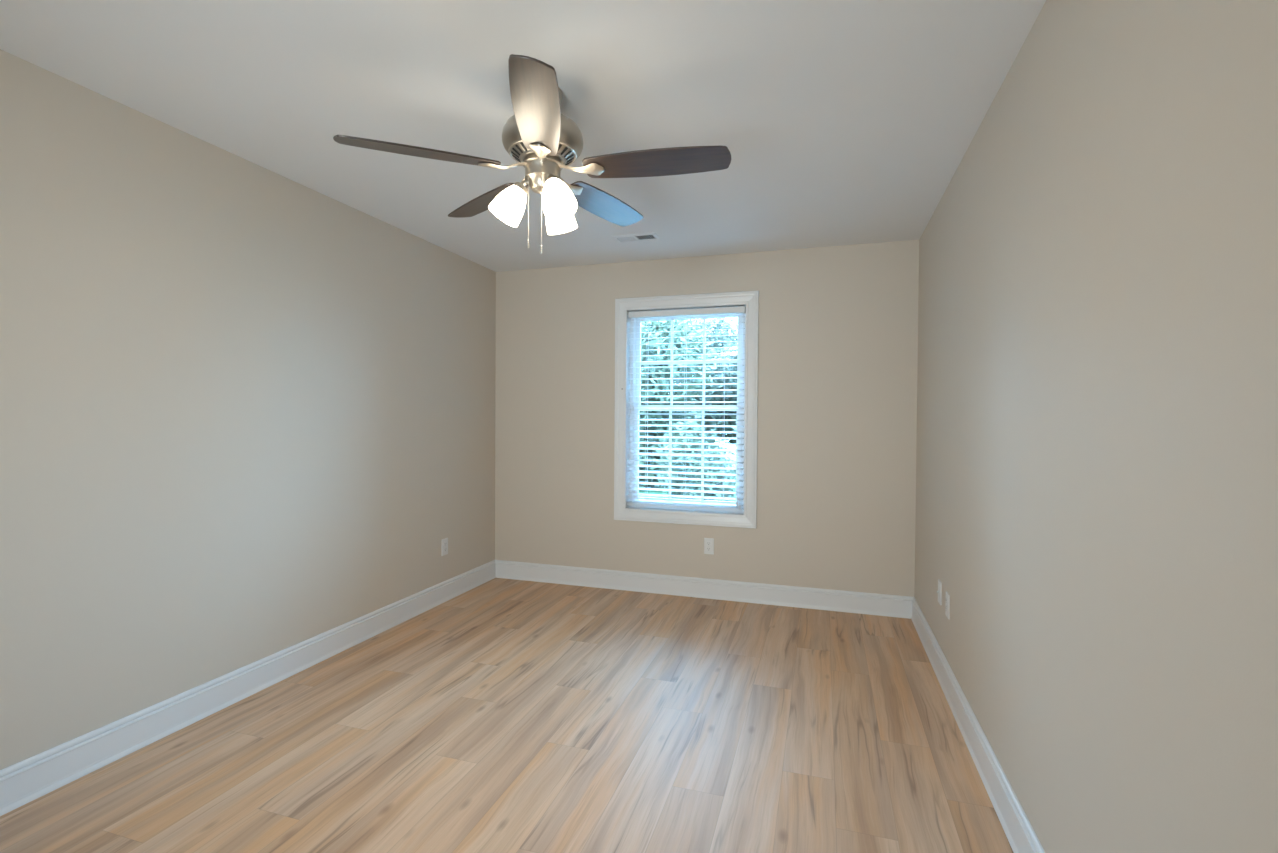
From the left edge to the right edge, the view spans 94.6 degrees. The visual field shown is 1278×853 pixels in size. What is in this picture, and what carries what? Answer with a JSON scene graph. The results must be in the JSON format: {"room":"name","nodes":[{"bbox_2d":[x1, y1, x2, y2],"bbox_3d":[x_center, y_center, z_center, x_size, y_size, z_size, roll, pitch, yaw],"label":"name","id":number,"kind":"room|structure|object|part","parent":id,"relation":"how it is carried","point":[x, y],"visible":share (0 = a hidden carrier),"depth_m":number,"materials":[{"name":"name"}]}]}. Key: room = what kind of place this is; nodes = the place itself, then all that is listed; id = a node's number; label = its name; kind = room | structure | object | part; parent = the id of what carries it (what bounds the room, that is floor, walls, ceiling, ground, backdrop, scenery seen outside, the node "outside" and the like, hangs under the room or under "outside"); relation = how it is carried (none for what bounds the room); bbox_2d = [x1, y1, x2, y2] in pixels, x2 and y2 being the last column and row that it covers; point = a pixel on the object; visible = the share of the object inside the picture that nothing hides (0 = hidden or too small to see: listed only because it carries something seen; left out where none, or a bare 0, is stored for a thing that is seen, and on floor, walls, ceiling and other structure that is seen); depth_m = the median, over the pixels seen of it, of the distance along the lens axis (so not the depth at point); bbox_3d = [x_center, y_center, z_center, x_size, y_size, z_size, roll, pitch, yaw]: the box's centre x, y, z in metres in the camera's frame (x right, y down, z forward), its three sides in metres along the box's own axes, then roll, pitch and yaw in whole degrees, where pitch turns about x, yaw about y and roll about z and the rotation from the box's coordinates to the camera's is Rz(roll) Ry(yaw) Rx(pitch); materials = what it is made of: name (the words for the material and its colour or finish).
{"room":"empty bedroom","nodes":[
{"label":"empty bedroom","id":0,"kind":"room"},
{"bbox_2d":[0,49,495,769],"bbox_3d":[-1.997,0.016,2.257,0.140,2.440,5.492,1,1,17],"label":"wall","id":1,"kind":"structure","parent":0,"point":[247,411],"depth_m":2.46,"materials":[{"name":"beige paint"}]},
{"bbox_2d":[0,560,495,815],"bbox_3d":[-1.928,1.168,2.249,0.021,0.138,5.212,1,1,17],"label":"baseboard","id":2,"kind":"structure","parent":1,"relation":"attached to","point":[25,781],"depth_m":2.47,"materials":[{"name":"white paint"}]},
{"bbox_2d":[441,538,447,555],"bbox_3d":[-1.349,0.838,4.104,0.009,0.114,0.070,1,1,17],"label":"wall outlet","id":3,"kind":"object","parent":1,"relation":"attached to","point":[444,544],"visible":1,"depth_m":4.09,"materials":[{"name":"white plastic"}]},
{"bbox_2d":[0,578,1013,852],"bbox_3d":[-0.468,1.313,1.793,3.362,0.120,5.492,1,1,17],"label":"floor","id":4,"kind":"structure","parent":0,"point":[504,715],"depth_m":2.26,"materials":[{"name":"brown wood"}]},
{"bbox_2d":[0,0,1045,271],"bbox_3d":[-0.451,-1.246,1.757,3.362,0.120,5.492,1,1,17],"label":"ceiling","id":5,"kind":"structure","parent":0,"point":[840,122],"depth_m":2.10,"materials":[{"name":"white paint"}]},
{"bbox_2d":[333,54,730,253],"bbox_3d":[-0.304,-0.895,2.112,1.252,0.590,1.268,1,1,17],"label":"ceiling fan","id":6,"kind":"object","parent":5,"relation":"hanging from","point":[544,141],"visible":1,"depth_m":2.02,"materials":[{"name":"brown wood"}]},
{"bbox_3d":[-0.715,-0.898,1.931,0.510,0.006,0.141,-2,14,-25],"label":"blade","id":7,"kind":"part","parent":6,"relation":"part of","materials":[{"name":"brown wood"}]},
{"bbox_3d":[-0.622,-0.916,2.404,0.141,0.006,0.510,-17,13,-41],"label":"blade","id":8,"kind":"part","parent":6,"relation":"part of","materials":[{"name":"brown wood"}]},
{"bbox_3d":[-0.468,-0.784,2.083,0.129,0.144,0.119,1,1,17],"label":"lamp shade","id":9,"kind":"part","parent":6,"relation":"part of","materials":[{"name":"white glass"}]},
{"bbox_3d":[-0.415,-0.847,2.090,0.075,0.060,0.060,1,1,17],"label":"lamp arm","id":10,"kind":"part","parent":6,"relation":"part of","materials":[{"name":"silver metal"}]},
{"bbox_3d":[-0.388,-0.767,2.070,0.002,0.224,0.002,1,1,17],"label":"pull chain","id":11,"kind":"part","parent":6,"relation":"part of","materials":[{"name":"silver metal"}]},
{"bbox_3d":[-0.294,-0.904,1.697,0.141,0.007,0.510,13,-1,-7],"label":"blade","id":12,"kind":"part","parent":6,"relation":"part of","materials":[{"name":"brown wood"}]},
{"bbox_3d":[-0.338,-0.754,2.046,0.002,0.249,0.002,1,1,17],"label":"pull chain","id":13,"kind":"part","parent":6,"relation":"part of","materials":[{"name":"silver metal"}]},
{"bbox_3d":[-0.302,-0.846,2.042,0.071,0.060,0.065,1,1,17],"label":"lamp arm","id":14,"kind":"part","parent":6,"relation":"part of","materials":[{"name":"silver metal"}]},
{"bbox_3d":[-0.281,-0.794,2.012,0.066,0.090,0.061,1,1,17],"label":"bulb","id":15,"kind":"part","parent":6,"relation":"part of","materials":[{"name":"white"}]},
{"bbox_3d":[-0.272,-0.781,2.000,0.126,0.144,0.122,1,1,17],"label":"lamp shade","id":16,"kind":"part","parent":6,"relation":"part of","materials":[{"name":"white glass"}]},
{"bbox_3d":[-0.293,-0.784,2.217,0.117,0.144,0.132,1,1,17],"label":"lamp shade","id":17,"kind":"part","parent":6,"relation":"part of","materials":[{"name":"white glass"}]},
{"bbox_3d":[-0.143,-0.921,2.462,0.141,0.006,0.510,-13,-5,29],"label":"blade","id":18,"kind":"part","parent":6,"relation":"part of","materials":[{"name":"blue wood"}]},
{"bbox_3d":[0.059,-0.905,2.025,0.510,0.006,0.141,1,-12,11],"label":"blade","id":19,"kind":"part","parent":6,"relation":"part of","materials":[{"name":"brown wood"}]},
{"bbox_2d":[612,232,659,242],"bbox_3d":[-0.017,-1.208,3.780,0.282,0.008,0.140,1,1,17],"label":"ceiling vent","id":20,"kind":"object","parent":5,"relation":"in","point":[643,236],"visible":1,"depth_m":3.77,"materials":[{"name":"white metal"}]},
{"bbox_2d":[495,240,918,596],"bbox_3d":[0.341,0.003,4.329,3.082,2.440,0.140,1,1,17],"label":"wall","id":21,"kind":"structure","parent":0,"point":[838,328],"depth_m":4.08,"materials":[{"name":"beige paint"}]},
{"bbox_2d":[614,290,758,528],"bbox_3d":[0.342,-0.122,4.317,1.052,1.650,0.158,1,1,17],"label":"window","id":22,"kind":"structure","parent":21,"relation":"in","point":[747,518],"depth_m":4.30,"materials":[{"name":"white paint"}]},
{"bbox_2d":[627,306,744,510],"bbox_3d":[0.331,-0.128,4.283,0.860,1.439,0.064,1,1,17],"label":"window blind","id":23,"kind":"object","parent":22,"relation":"attached to","point":[741,309],"visible":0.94,"depth_m":4.27,"materials":[{"name":"white plastic"}]},
{"bbox_3d":[-0.040,-0.478,4.370,0.002,0.660,0.002,1,1,17],"label":"tilt cord","id":24,"kind":"part","parent":23,"relation":"part of","materials":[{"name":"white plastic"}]},
{"bbox_3d":[0.061,-0.117,4.373,0.008,1.385,0.055,1,1,17],"label":"ladder cord","id":25,"kind":"part","parent":23,"relation":"part of","materials":[{"name":"white fabric"}]},
{"bbox_3d":[0.338,-0.114,4.286,0.008,1.385,0.055,1,1,17],"label":"ladder cord","id":26,"kind":"part","parent":23,"relation":"part of","materials":[{"name":"white fabric"}]},
{"bbox_3d":[0.328,0.583,4.298,0.856,0.018,0.050,1,1,17],"label":"rail","id":27,"kind":"part","parent":23,"relation":"part of","materials":[{"name":"white plastic"}]},
{"bbox_3d":[0.607,-0.111,4.202,0.008,1.385,0.055,1,1,17],"label":"ladder cord","id":28,"kind":"part","parent":23,"relation":"part of","materials":[{"name":"white fabric"}]},
{"bbox_3d":[0.697,-0.136,4.143,0.002,1.328,0.002,1,1,17],"label":"lift cord","id":29,"kind":"part","parent":23,"relation":"part of","materials":[{"name":"white fabric"}]},
{"bbox_3d":[0.712,-0.136,4.138,0.002,1.328,0.002,1,1,17],"label":"lift cord","id":30,"kind":"part","parent":23,"relation":"part of","materials":[{"name":"white fabric"}]},
{"bbox_3d":[0.355,-0.122,4.358,0.870,1.468,0.063,1,1,17],"label":"frame","id":31,"kind":"part","parent":22,"relation":"part of","materials":[{"name":"white plastic"}]},
{"bbox_3d":[0.349,0.213,4.352,0.812,0.740,0.024,1,1,17],"label":"sash","id":32,"kind":"part","parent":22,"relation":"part of","materials":[{"name":"white plastic"}]},
{"bbox_2d":[639,410,735,499],"bbox_3d":[0.349,0.209,4.351,0.736,0.657,0.012,1,1,17],"label":"grille","id":33,"kind":"object","parent":22,"relation":"attached to","point":[670,411],"depth_m":4.38,"materials":[{"name":"white plastic"}]},
{"bbox_3d":[0.362,-0.472,4.368,0.804,0.710,0.022,1,1,17],"label":"sash","id":34,"kind":"part","parent":22,"relation":"part of","materials":[{"name":"white plastic"}]},
{"bbox_2d":[640,319,736,404],"bbox_3d":[0.362,-0.473,4.368,0.732,0.640,0.012,1,1,17],"label":"grille","id":35,"kind":"object","parent":22,"relation":"attached to","point":[641,320],"depth_m":4.39,"materials":[{"name":"white plastic"}]},
{"bbox_2d":[495,560,912,618],"bbox_3d":[0.309,1.155,4.268,3.082,0.138,0.021,1,1,17],"label":"baseboard","id":36,"kind":"structure","parent":21,"relation":"attached to","point":[898,606],"depth_m":4.19,"materials":[{"name":"white paint"}]},
{"bbox_2d":[704,538,713,554],"bbox_3d":[0.499,0.855,4.211,0.070,0.114,0.009,1,1,17],"label":"wall outlet","id":37,"kind":"object","parent":21,"relation":"attached to","point":[708,542],"visible":1,"depth_m":4.21,"materials":[{"name":"white plastic"}]},
{"bbox_2d":[915,0,1277,852],"bbox_3d":[1.078,0.051,1.294,0.140,2.440,5.492,1,1,17],"label":"wall","id":38,"kind":"structure","parent":0,"point":[1097,451],"depth_m":1.20,"materials":[{"name":"beige paint"}]},
{"bbox_2d":[937,579,941,604],"bbox_3d":[1.520,0.839,2.992,0.014,0.114,0.070,1,1,17],"label":"wall plate","id":39,"kind":"object","parent":38,"relation":"attached to","point":[939,591],"visible":1,"depth_m":2.98,"materials":[{"name":"white plastic"}]},
{"bbox_2d":[945,591,949,618],"bbox_3d":[1.463,0.848,2.800,0.009,0.114,0.070,1,1,17],"label":"wall outlet","id":40,"kind":"object","parent":38,"relation":"attached to","point":[947,603],"visible":1,"depth_m":2.78,"materials":[{"name":"white plastic"}]},
{"bbox_2d":[911,597,1044,852],"bbox_3d":[0.993,1.201,1.334,0.021,0.138,5.212,1,1,17],"label":"baseboard","id":41,"kind":"structure","parent":38,"relation":"attached to","point":[1021,836],"depth_m":2.13,"materials":[{"name":"white paint"}]},
{"label":"outside","id":42,"kind":"structure","parent":0,"visible":0},
{"bbox_2d":[639,447,735,501],"bbox_3d":[2.855,1.532,19.197,34.000,0.300,29.693,1,1,17],"label":"ground","id":43,"kind":"structure","parent":42,"point":[729,448],"depth_m":13.26,"materials":[{"name":"green plant"}]},
{"bbox_2d":[639,319,718,488],"bbox_3d":[0.073,-0.644,13.723,3.648,4.509,3.669,1,1,17],"label":"tree","id":44,"kind":"object","parent":43,"relation":"on","point":[664,326],"visible":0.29,"depth_m":12.88,"materials":[{"name":"green plant"}]},
{"bbox_2d":[656,421,735,500],"bbox_3d":[0.964,0.798,9.562,1.420,1.782,1.600,1,1,17],"label":"shrub","id":45,"kind":"object","parent":43,"relation":"on","point":[681,446],"visible":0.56,"depth_m":9.35,"materials":[{"name":"green plant"}]},
{"bbox_2d":[673,318,737,448],"bbox_3d":[2.521,-1.395,22.800,4.931,5.837,5.088,1,1,17],"label":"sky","id":46,"kind":"structure","parent":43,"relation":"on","point":[714,338],"depth_m":22.01,"materials":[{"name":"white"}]},
{"bbox_2d":[679,342,736,472],"bbox_3d":[2.898,-0.734,17.301,3.484,4.390,3.565,0,1,-8],"label":"tree","id":47,"kind":"object","parent":43,"relation":"on","point":[730,350],"visible":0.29,"depth_m":16.72,"materials":[{"name":"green plant"}]}
]}

